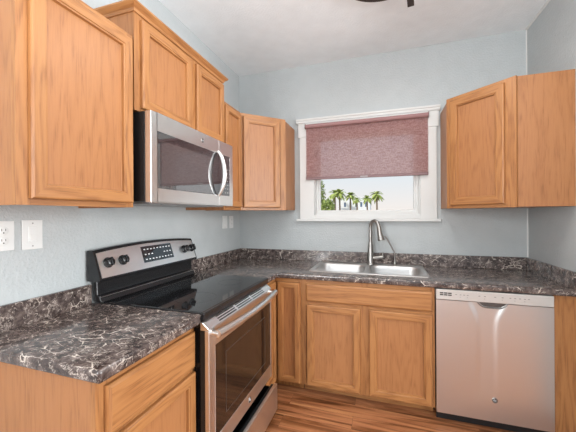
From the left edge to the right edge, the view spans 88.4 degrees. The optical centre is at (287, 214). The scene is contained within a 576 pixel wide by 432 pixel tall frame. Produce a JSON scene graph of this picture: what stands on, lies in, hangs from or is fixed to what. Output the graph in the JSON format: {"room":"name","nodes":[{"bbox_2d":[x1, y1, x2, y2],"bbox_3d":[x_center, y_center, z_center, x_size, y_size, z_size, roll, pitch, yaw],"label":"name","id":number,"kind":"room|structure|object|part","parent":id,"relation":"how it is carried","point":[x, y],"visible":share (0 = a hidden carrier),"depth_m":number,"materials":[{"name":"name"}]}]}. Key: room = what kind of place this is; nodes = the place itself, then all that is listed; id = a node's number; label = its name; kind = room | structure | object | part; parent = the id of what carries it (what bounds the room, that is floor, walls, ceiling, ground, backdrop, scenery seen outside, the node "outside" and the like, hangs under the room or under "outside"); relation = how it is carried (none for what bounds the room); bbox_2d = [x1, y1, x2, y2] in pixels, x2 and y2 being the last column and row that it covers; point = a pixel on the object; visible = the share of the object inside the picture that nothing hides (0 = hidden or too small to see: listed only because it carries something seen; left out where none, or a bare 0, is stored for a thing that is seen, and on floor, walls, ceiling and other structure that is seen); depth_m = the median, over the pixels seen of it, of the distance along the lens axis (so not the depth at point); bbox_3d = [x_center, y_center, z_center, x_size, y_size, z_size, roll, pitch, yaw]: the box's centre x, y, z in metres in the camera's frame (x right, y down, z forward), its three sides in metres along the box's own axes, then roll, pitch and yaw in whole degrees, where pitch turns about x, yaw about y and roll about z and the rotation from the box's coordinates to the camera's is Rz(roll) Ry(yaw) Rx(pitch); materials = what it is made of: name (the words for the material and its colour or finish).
{"room":"kitchen","nodes":[
{"label":"kitchen","id":0,"kind":"room"},
{"bbox_2d":[0,0,239,305],"bbox_3d":[-1.556,-0.026,0.025,0.130,2.800,6.730,0,0,18],"label":"wall","id":1,"kind":"structure","parent":0,"point":[69,232],"depth_m":1.53,"materials":[{"name":"blue paint"}]},
{"bbox_2d":[0,221,13,250],"bbox_3d":[-1.116,0.085,1.160,0.008,0.118,0.074,0,0,18],"label":"wall outlet","id":2,"kind":"object","parent":1,"relation":"attached to","point":[6,227],"visible":1,"depth_m":1.17,"materials":[{"name":"white plastic"}]},
{"bbox_2d":[0,227,8,234],"bbox_3d":[-1.114,0.065,1.159,0.004,0.034,0.034,0,0,18],"label":"receptacle","id":3,"kind":"object","parent":2,"relation":"attached to","point":[3,230],"depth_m":1.16,"materials":[{"name":"white plastic"}]},
{"bbox_2d":[0,237,8,245],"bbox_3d":[-1.114,0.105,1.159,0.004,0.034,0.034,0,0,18],"label":"receptacle","id":4,"kind":"object","parent":2,"relation":"attached to","point":[4,241],"depth_m":1.16,"materials":[{"name":"white plastic"}]},
{"bbox_2d":[21,220,42,249],"bbox_3d":[-1.082,0.086,1.256,0.012,0.124,0.078,0,0,18],"label":"light switch","id":5,"kind":"object","parent":1,"relation":"attached to","point":[31,230],"visible":1,"depth_m":1.25,"materials":[{"name":"white plastic"}]},
{"bbox_3d":[-1.083,0.086,1.257,0.003,0.068,0.033,0,0,18],"label":"switch frame","id":6,"kind":"part","parent":5,"relation":"part of","materials":[{"name":"white plastic"}]},
{"bbox_2d":[0,284,91,332],"bbox_3d":[-1.071,0.405,1.272,0.019,0.100,0.477,0,0,18],"label":"backsplash","id":7,"kind":"structure","parent":1,"relation":"attached to","point":[20,313],"depth_m":1.28,"materials":[{"name":"brown stone"}]},
{"bbox_2d":[0,0,133,207],"bbox_3d":[-0.931,-0.425,1.195,0.344,0.790,0.458,0,0,18],"label":"upper cabinet","id":8,"kind":"object","parent":1,"relation":"attached to","point":[66,69],"visible":1,"depth_m":1.07,"materials":[{"name":"brown wood"}]},
{"bbox_3d":[-0.781,-0.424,1.157,0.003,0.638,0.304,0,0,18],"label":"door panel","id":9,"kind":"part","parent":8,"relation":"part of","materials":[{"name":"brown wood"}]},
{"bbox_2d":[94,0,227,141],"bbox_3d":[-0.732,-0.734,1.800,0.354,0.494,0.857,0,0,18],"label":"upper cabinet","id":10,"kind":"object","parent":1,"relation":"attached to","point":[171,79],"visible":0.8,"depth_m":1.59,"materials":[{"name":"brown wood"}]},
{"bbox_3d":[-0.733,-0.962,1.800,0.352,0.038,0.857,0,0,18],"label":"crown moulding","id":11,"kind":"part","parent":10,"relation":"part of","materials":[{"name":"brown wood"}]},
{"bbox_3d":[-0.636,-0.714,1.587,0.020,0.420,0.383,0,0,18],"label":"door","id":12,"kind":"part","parent":10,"relation":"part of","materials":[{"name":"brown wood"}]},
{"bbox_3d":[-0.644,-0.713,1.590,0.003,0.314,0.277,0,0,18],"label":"door panel","id":13,"kind":"part","parent":10,"relation":"part of","materials":[{"name":"brown wood"}]},
{"bbox_3d":[-0.602,-0.719,1.758,0.019,0.462,0.797,0,0,18],"label":"frame","id":14,"kind":"part","parent":10,"relation":"part of","materials":[{"name":"brown wood"}]},
{"bbox_2d":[133,110,232,206],"bbox_3d":[-0.672,-0.265,1.781,0.470,0.432,0.776,0,0,18],"label":"microwave","id":15,"kind":"object","parent":10,"relation":"attached to","point":[175,164],"visible":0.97,"depth_m":1.54,"materials":[{"name":"silver metal"}]},
{"bbox_3d":[-0.698,-0.054,1.789,0.300,0.010,0.674,0,0,18],"label":"underside plate","id":16,"kind":"part","parent":15,"relation":"part of","materials":[{"name":"grey metal"}]},
{"bbox_3d":[-0.422,-0.262,1.897,0.066,0.296,0.027,0,0,18],"label":"handle","id":17,"kind":"part","parent":15,"relation":"part of","materials":[{"name":"silver metal"}]},
{"bbox_3d":[-0.441,-0.260,1.997,0.031,0.270,0.139,0,0,18],"label":"control glass","id":18,"kind":"part","parent":15,"relation":"part of","materials":[{"name":"black"}]},
{"bbox_3d":[-0.512,-0.714,1.969,0.020,0.420,0.322,0,0,18],"label":"door","id":19,"kind":"part","parent":10,"relation":"part of","materials":[{"name":"brown wood"}]},
{"bbox_3d":[-0.520,-0.714,1.972,0.003,0.314,0.216,0,0,18],"label":"door panel","id":20,"kind":"part","parent":10,"relation":"part of","materials":[{"name":"brown wood"}]},
{"bbox_2d":[186,101,241,210],"bbox_3d":[-0.569,-0.427,2.316,0.344,0.790,0.276,0,0,18],"label":"upper cabinet","id":21,"kind":"object","parent":1,"relation":"attached to","point":[232,117],"visible":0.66,"depth_m":2.29,"materials":[{"name":"brown wood"}]},
{"bbox_3d":[-0.434,-0.428,2.273,0.019,0.790,0.276,0,0,18],"label":"frame","id":22,"kind":"part","parent":21,"relation":"part of","materials":[{"name":"brown wood"}]},
{"bbox_3d":[-0.415,-0.426,2.266,0.020,0.744,0.242,0,0,18],"label":"door","id":23,"kind":"part","parent":21,"relation":"part of","materials":[{"name":"brown wood"}]},
{"bbox_3d":[-0.423,-0.426,2.268,0.003,0.648,0.147,0,0,18],"label":"door panel","id":24,"kind":"part","parent":21,"relation":"part of","materials":[{"name":"brown wood"}]},
{"bbox_2d":[191,248,240,271],"bbox_3d":[-0.618,0.403,2.676,0.019,0.100,0.849,0,0,18],"label":"backsplash","id":25,"kind":"structure","parent":1,"relation":"attached to","point":[202,263],"depth_m":2.59,"materials":[{"name":"brown stone"}]},
{"bbox_2d":[222,216,226,228],"bbox_3d":[-0.591,0.074,2.781,0.012,0.118,0.086,0,0,18],"label":"light switch","id":26,"kind":"object","parent":1,"relation":"attached to","point":[224,218],"visible":1,"depth_m":2.77,"materials":[{"name":"white plastic"}]},
{"bbox_2d":[229,216,232,227],"bbox_3d":[-0.554,0.076,2.900,0.008,0.118,0.076,0,0,18],"label":"wall outlet","id":27,"kind":"object","parent":1,"relation":"attached to","point":[230,217],"visible":1,"depth_m":2.89,"materials":[{"name":"white plastic"}]},
{"bbox_2d":[223,113,294,210],"bbox_3d":[-0.307,-0.428,2.692,0.610,0.790,0.623,0,0,18],"label":"upper cabinet","id":28,"kind":"object","parent":1,"relation":"attached to","point":[268,143],"visible":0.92,"depth_m":2.50,"materials":[{"name":"brown wood"}]},
{"bbox_3d":[-0.216,-0.428,2.476,0.244,0.744,0.244,0,0,18],"label":"door","id":29,"kind":"part","parent":28,"relation":"part of","materials":[{"name":"brown wood"}]},
{"bbox_3d":[-0.219,-0.428,2.481,0.213,0.628,0.003,0,0,-27],"label":"door panel","id":30,"kind":"part","parent":28,"relation":"part of","materials":[{"name":"brown wood"}]},
{"bbox_3d":[-0.213,-0.429,2.498,0.421,0.790,0.019,0,0,-27],"label":"frame","id":31,"kind":"part","parent":28,"relation":"part of","materials":[{"name":"brown wood"}]},
{"bbox_2d":[159,0,546,76],"bbox_3d":[1.386,-1.494,-0.927,6.330,0.100,6.730,0,0,18],"label":"ceiling","id":32,"kind":"structure","parent":0,"point":[250,37],"depth_m":2.25,"materials":[{"name":"white paint"}]},
{"bbox_2d":[357,0,413,6],"bbox_3d":[0.502,-1.353,1.559,0.520,0.170,0.573,0,0,3],"label":"ceiling light","id":33,"kind":"object","parent":32,"relation":"attached to","point":[410,3],"visible":1,"depth_m":1.78,"materials":[{"name":"brown metal"}]},
{"bbox_2d":[239,29,527,256],"bbox_3d":[2.470,-0.050,2.194,6.200,2.800,0.130,0,0,18],"label":"wall","id":34,"kind":"structure","parent":0,"point":[434,74],"depth_m":2.62,"materials":[{"name":"blue paint"}]},
{"bbox_2d":[296,104,440,221],"bbox_3d":[0.702,-0.424,2.740,1.256,0.978,0.175,0,0,18],"label":"window","id":35,"kind":"structure","parent":34,"relation":"in","point":[395,198],"depth_m":2.71,"materials":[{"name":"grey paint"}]},
{"bbox_2d":[305,111,428,179],"bbox_3d":[0.673,-0.590,2.648,1.066,0.526,0.054,0,0,18],"label":"roller blind","id":36,"kind":"object","parent":35,"relation":"attached to","point":[388,146],"visible":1,"depth_m":2.64,"materials":[{"name":"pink fabric"}]},
{"bbox_3d":[0.716,-0.377,2.759,0.914,0.751,0.050,0,0,18],"label":"sash","id":37,"kind":"part","parent":35,"relation":"part of","materials":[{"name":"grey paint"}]},
{"bbox_3d":[0.717,-0.377,2.762,0.846,0.683,0.004,0,0,18],"label":"glass","id":38,"kind":"part","parent":35,"relation":"part of","materials":[{"name":"white"}]},
{"bbox_2d":[241,248,525,269],"bbox_3d":[0.687,0.395,2.690,2.455,0.100,0.019,0,0,18],"label":"backsplash","id":39,"kind":"structure","parent":34,"relation":"attached to","point":[462,261],"depth_m":2.59,"materials":[{"name":"brown stone"}]},
{"bbox_2d":[440,69,575,208],"bbox_3d":[1.479,-0.448,2.115,0.624,0.807,0.625,0,0,18],"label":"upper cabinet","id":40,"kind":"object","parent":34,"relation":"attached to","point":[510,142],"visible":1,"depth_m":1.83,"materials":[{"name":"brown wood"}]},
{"bbox_3d":[1.280,-0.446,2.015,0.003,0.645,0.234,0,0,-30],"label":"door panel","id":41,"kind":"part","parent":40,"relation":"part of","materials":[{"name":"brown wood"}]},
{"bbox_3d":[1.274,-0.446,2.012,0.269,0.761,0.247,0,0,18],"label":"door","id":42,"kind":"part","parent":40,"relation":"part of","materials":[{"name":"brown wood"}]},
{"bbox_3d":[1.296,-0.447,2.010,0.019,0.807,0.444,0,0,-30],"label":"frame","id":43,"kind":"part","parent":40,"relation":"part of","materials":[{"name":"brown wood"}]},
{"bbox_2d":[265,383,514,431],"bbox_3d":[1.403,1.406,-0.927,6.330,0.100,6.730,0,0,18],"label":"floor","id":44,"kind":"structure","parent":0,"point":[299,409],"depth_m":1.99,"materials":[{"name":"brown wood"}]},
{"bbox_2d":[0,328,195,431],"bbox_3d":[-0.774,0.932,1.204,0.618,0.874,0.485,0,0,18],"label":"base cabinet","id":45,"kind":"object","parent":44,"relation":"on","point":[157,392],"visible":0.68,"depth_m":0.99,"materials":[{"name":"brown wood"}]},
{"bbox_2d":[0,284,200,383],"bbox_3d":[-0.771,0.424,1.190,0.641,0.142,0.505,0,0,18],"label":"countertop","id":46,"kind":"structure","parent":45,"relation":"on","point":[62,333],"depth_m":1.13,"materials":[{"name":"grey stone"}]},
{"bbox_3d":[-0.508,0.931,1.119,0.019,0.874,0.485,0,0,18],"label":"frame","id":47,"kind":"part","parent":45,"relation":"part of","materials":[{"name":"brown wood"}]},
{"bbox_3d":[-0.489,0.606,1.119,0.020,0.160,0.443,0,0,18],"label":"drawer","id":48,"kind":"part","parent":45,"relation":"part of","materials":[{"name":"brown wood"}]},
{"bbox_3d":[-0.486,0.996,1.119,0.020,0.580,0.443,0,0,18],"label":"door","id":49,"kind":"part","parent":45,"relation":"part of","materials":[{"name":"brown wood"}]},
{"bbox_3d":[-0.494,0.996,1.121,0.003,0.474,0.337,0,0,18],"label":"door panel","id":50,"kind":"part","parent":45,"relation":"part of","materials":[{"name":"brown wood"}]},
{"bbox_2d":[87,238,277,431],"bbox_3d":[-0.517,0.765,1.752,0.754,1.206,0.816,0,0,18],"label":"range","id":51,"kind":"object","parent":44,"relation":"on","point":[233,367],"visible":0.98,"depth_m":1.62,"materials":[{"name":"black metal"}]},
{"bbox_3d":[-0.908,0.245,1.516,0.049,0.056,0.054,0,0,18],"label":"knob","id":52,"kind":"part","parent":51,"relation":"part of","materials":[{"name":"black plastic"}]},
{"bbox_3d":[-0.881,0.245,1.601,0.049,0.056,0.054,0,0,18],"label":"knob","id":53,"kind":"part","parent":51,"relation":"part of","materials":[{"name":"black plastic"}]},
{"bbox_3d":[-0.826,0.420,1.860,0.008,0.008,0.771,0,0,18],"label":"riser trim","id":54,"kind":"part","parent":51,"relation":"part of","materials":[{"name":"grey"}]},
{"bbox_3d":[-0.722,0.244,2.095,0.049,0.056,0.054,0,0,18],"label":"knob","id":55,"kind":"part","parent":51,"relation":"part of","materials":[{"name":"black plastic"}]},
{"bbox_2d":[104,273,267,320],"bbox_3d":[-0.541,0.460,1.778,0.609,0.036,0.781,0,0,18],"label":"cooktop","id":56,"kind":"object","parent":51,"relation":"in","point":[211,296],"depth_m":1.65,"materials":[{"name":"black glass"}]},
{"bbox_3d":[-0.697,0.244,2.171,0.049,0.056,0.054,0,0,18],"label":"knob","id":57,"kind":"part","parent":51,"relation":"part of","materials":[{"name":"black plastic"}]},
{"bbox_3d":[-0.252,0.498,1.673,0.044,0.036,0.763,0,0,18],"label":"door trim","id":58,"kind":"part","parent":51,"relation":"part of","materials":[{"name":"silver metal"}]},
{"bbox_3d":[-0.249,0.810,1.672,0.046,0.594,0.763,0,0,18],"label":"oven door","id":59,"kind":"part","parent":51,"relation":"part of","materials":[{"name":"silver metal"}]},
{"bbox_2d":[226,317,264,411],"bbox_3d":[-0.226,0.816,1.683,0.001,0.300,0.500,0,0,18],"label":"oven window","id":60,"kind":"structure","parent":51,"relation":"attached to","point":[245,355],"depth_m":1.64,"materials":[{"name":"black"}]},
{"bbox_3d":[-0.186,0.528,1.653,0.061,0.035,0.737,0,0,18],"label":"handle","id":61,"kind":"part","parent":51,"relation":"part of","materials":[{"name":"silver metal"}]},
{"bbox_3d":[-0.199,1.238,1.657,0.022,0.175,0.763,0,0,18],"label":"storage drawer","id":62,"kind":"part","parent":51,"relation":"part of","materials":[{"name":"silver metal"}]},
{"bbox_2d":[265,278,304,387],"bbox_3d":[-0.233,0.929,2.548,0.822,0.874,0.856,0,0,18],"label":"base cabinet","id":63,"kind":"object","parent":44,"relation":"on","point":[286,306],"visible":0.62,"depth_m":2.27,"materials":[{"name":"brown wood"}]},
{"bbox_3d":[-0.131,0.902,2.186,0.020,0.762,0.211,0,0,18],"label":"door","id":64,"kind":"part","parent":63,"relation":"part of","materials":[{"name":"brown wood"}]},
{"bbox_3d":[-0.139,0.903,2.189,0.003,0.677,0.126,0,0,18],"label":"door panel","id":65,"kind":"part","parent":63,"relation":"part of","materials":[{"name":"brown wood"}]},
{"bbox_3d":[0.003,0.890,2.291,0.213,0.799,0.019,0,0,18],"label":"frame","id":66,"kind":"part","parent":63,"relation":"part of","materials":[{"name":"brown wood"}]},
{"bbox_3d":[0.005,0.902,2.269,0.176,0.762,0.020,0,0,18],"label":"door","id":67,"kind":"part","parent":63,"relation":"part of","materials":[{"name":"brown wood"}]},
{"bbox_3d":[0.008,0.902,2.277,0.085,0.670,0.003,0,0,18],"label":"door panel","id":68,"kind":"part","parent":63,"relation":"part of","materials":[{"name":"brown wood"}]},
{"bbox_2d":[191,248,575,296],"bbox_3d":[0.558,0.416,2.290,2.495,0.142,0.861,0,0,18],"label":"countertop","id":69,"kind":"structure","parent":63,"relation":"on","point":[525,275],"depth_m":2.30,"materials":[{"name":"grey stone"}]},
{"bbox_2d":[309,261,429,277],"bbox_3d":[0.651,0.529,2.422,0.880,0.182,0.490,0,0,18],"label":"sink","id":70,"kind":"object","parent":69,"relation":"in","point":[322,266],"visible":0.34,"depth_m":2.52,"materials":[{"name":"grey metal"}]},
{"bbox_2d":[367,219,384,264],"bbox_3d":[0.760,0.241,2.569,0.165,0.396,0.076,0,0,39],"label":"faucet","id":71,"kind":"object","parent":69,"relation":"on","point":[370,253],"visible":1,"depth_m":2.58,"materials":[{"name":"silver metal"}]},
{"bbox_3d":[0.780,0.373,2.572,0.099,0.044,0.030,0,0,29],"label":"handle stem","id":72,"kind":"part","parent":71,"relation":"part of","materials":[{"name":"silver metal"}]},
{"bbox_2d":[383,235,396,265],"bbox_3d":[0.871,0.310,2.554,0.128,0.256,0.036,0,0,18],"label":"filter faucet","id":73,"kind":"object","parent":69,"relation":"on","point":[394,261],"visible":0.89,"depth_m":2.54,"materials":[{"name":"silver metal"}]},
{"bbox_2d":[301,279,434,410],"bbox_3d":[0.630,0.924,2.388,0.916,0.874,0.630,0,0,18],"label":"base cabinet","id":74,"kind":"object","parent":44,"relation":"on","point":[376,342],"visible":0.92,"depth_m":2.08,"materials":[{"name":"brown wood"}]},
{"bbox_3d":[0.328,0.978,2.166,0.392,0.606,0.020,0,0,18],"label":"door","id":75,"kind":"part","parent":74,"relation":"part of","materials":[{"name":"brown wood"}]},
{"bbox_3d":[0.330,0.978,2.173,0.280,0.494,0.003,0,0,18],"label":"door panel","id":76,"kind":"part","parent":74,"relation":"part of","materials":[{"name":"brown wood"}]},
{"bbox_3d":[0.546,0.582,2.094,0.864,0.132,0.020,0,0,18],"label":"false drawer","id":77,"kind":"part","parent":74,"relation":"part of","materials":[{"name":"brown wood"}]},
{"bbox_3d":[0.768,0.975,2.032,0.292,0.494,0.003,0,0,18],"label":"door panel","id":78,"kind":"part","parent":74,"relation":"part of","materials":[{"name":"brown wood"}]},
{"bbox_3d":[0.765,0.975,2.024,0.404,0.606,0.020,0,0,18],"label":"door","id":79,"kind":"part","parent":74,"relation":"part of","materials":[{"name":"brown wood"}]},
{"bbox_2d":[435,288,554,431],"bbox_3d":[1.367,0.922,2.133,0.632,0.869,0.607,0,0,18],"label":"dishwasher","id":80,"kind":"object","parent":44,"relation":"on","point":[495,355],"visible":0.99,"depth_m":1.85,"materials":[{"name":"silver metal"}]},
{"bbox_3d":[1.294,1.319,1.897,0.624,0.075,0.018,0,0,18],"label":"toe panel","id":81,"kind":"part","parent":80,"relation":"part of","materials":[{"name":"black plastic"}]},
{"bbox_2d":[552,295,575,431],"bbox_3d":[1.734,0.917,2.043,0.110,0.874,0.608,0,0,18],"label":"filler panel","id":82,"kind":"object","parent":44,"relation":"on","point":[564,306],"visible":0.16,"depth_m":1.75,"materials":[{"name":"brown wood"}]},
{"bbox_2d":[527,0,575,271],"bbox_3d":[1.776,-0.046,1.798,0.130,2.800,1.050,0,0,18],"label":"wall","id":83,"kind":"structure","parent":0,"point":[551,38],"depth_m":1.95,"materials":[{"name":"blue paint"}]},
{"bbox_2d":[526,30,526,74],"bbox_3d":[1.865,-1.151,2.315,0.006,0.589,0.006,0,0,18],"label":"trim","id":84,"kind":"structure","parent":83,"relation":"attached to","point":[526,30],"depth_m":2.31,"materials":[{"name":"grey paint"}]},
{"bbox_2d":[527,209,527,256],"bbox_3d":[1.873,0.145,2.315,0.006,0.380,0.006,0,0,18],"label":"trim","id":85,"kind":"structure","parent":83,"relation":"attached to","point":[527,209],"depth_m":2.31,"materials":[{"name":"grey paint"}]},
{"bbox_2d":[526,0,549,29],"bbox_3d":[1.699,-1.440,1.815,0.012,0.012,1.040,0,0,18],"label":"trim","id":86,"kind":"structure","parent":83,"relation":"attached to","point":[547,1],"depth_m":2.13,"materials":[{"name":"grey paint"}]},
{"bbox_2d":[525,257,575,289],"bbox_3d":[1.771,0.388,2.018,0.019,0.100,0.633,0,0,18],"label":"backsplash","id":87,"kind":"structure","parent":83,"relation":"attached to","point":[566,277],"depth_m":1.95,"materials":[{"name":"brown stone"}]}
]}

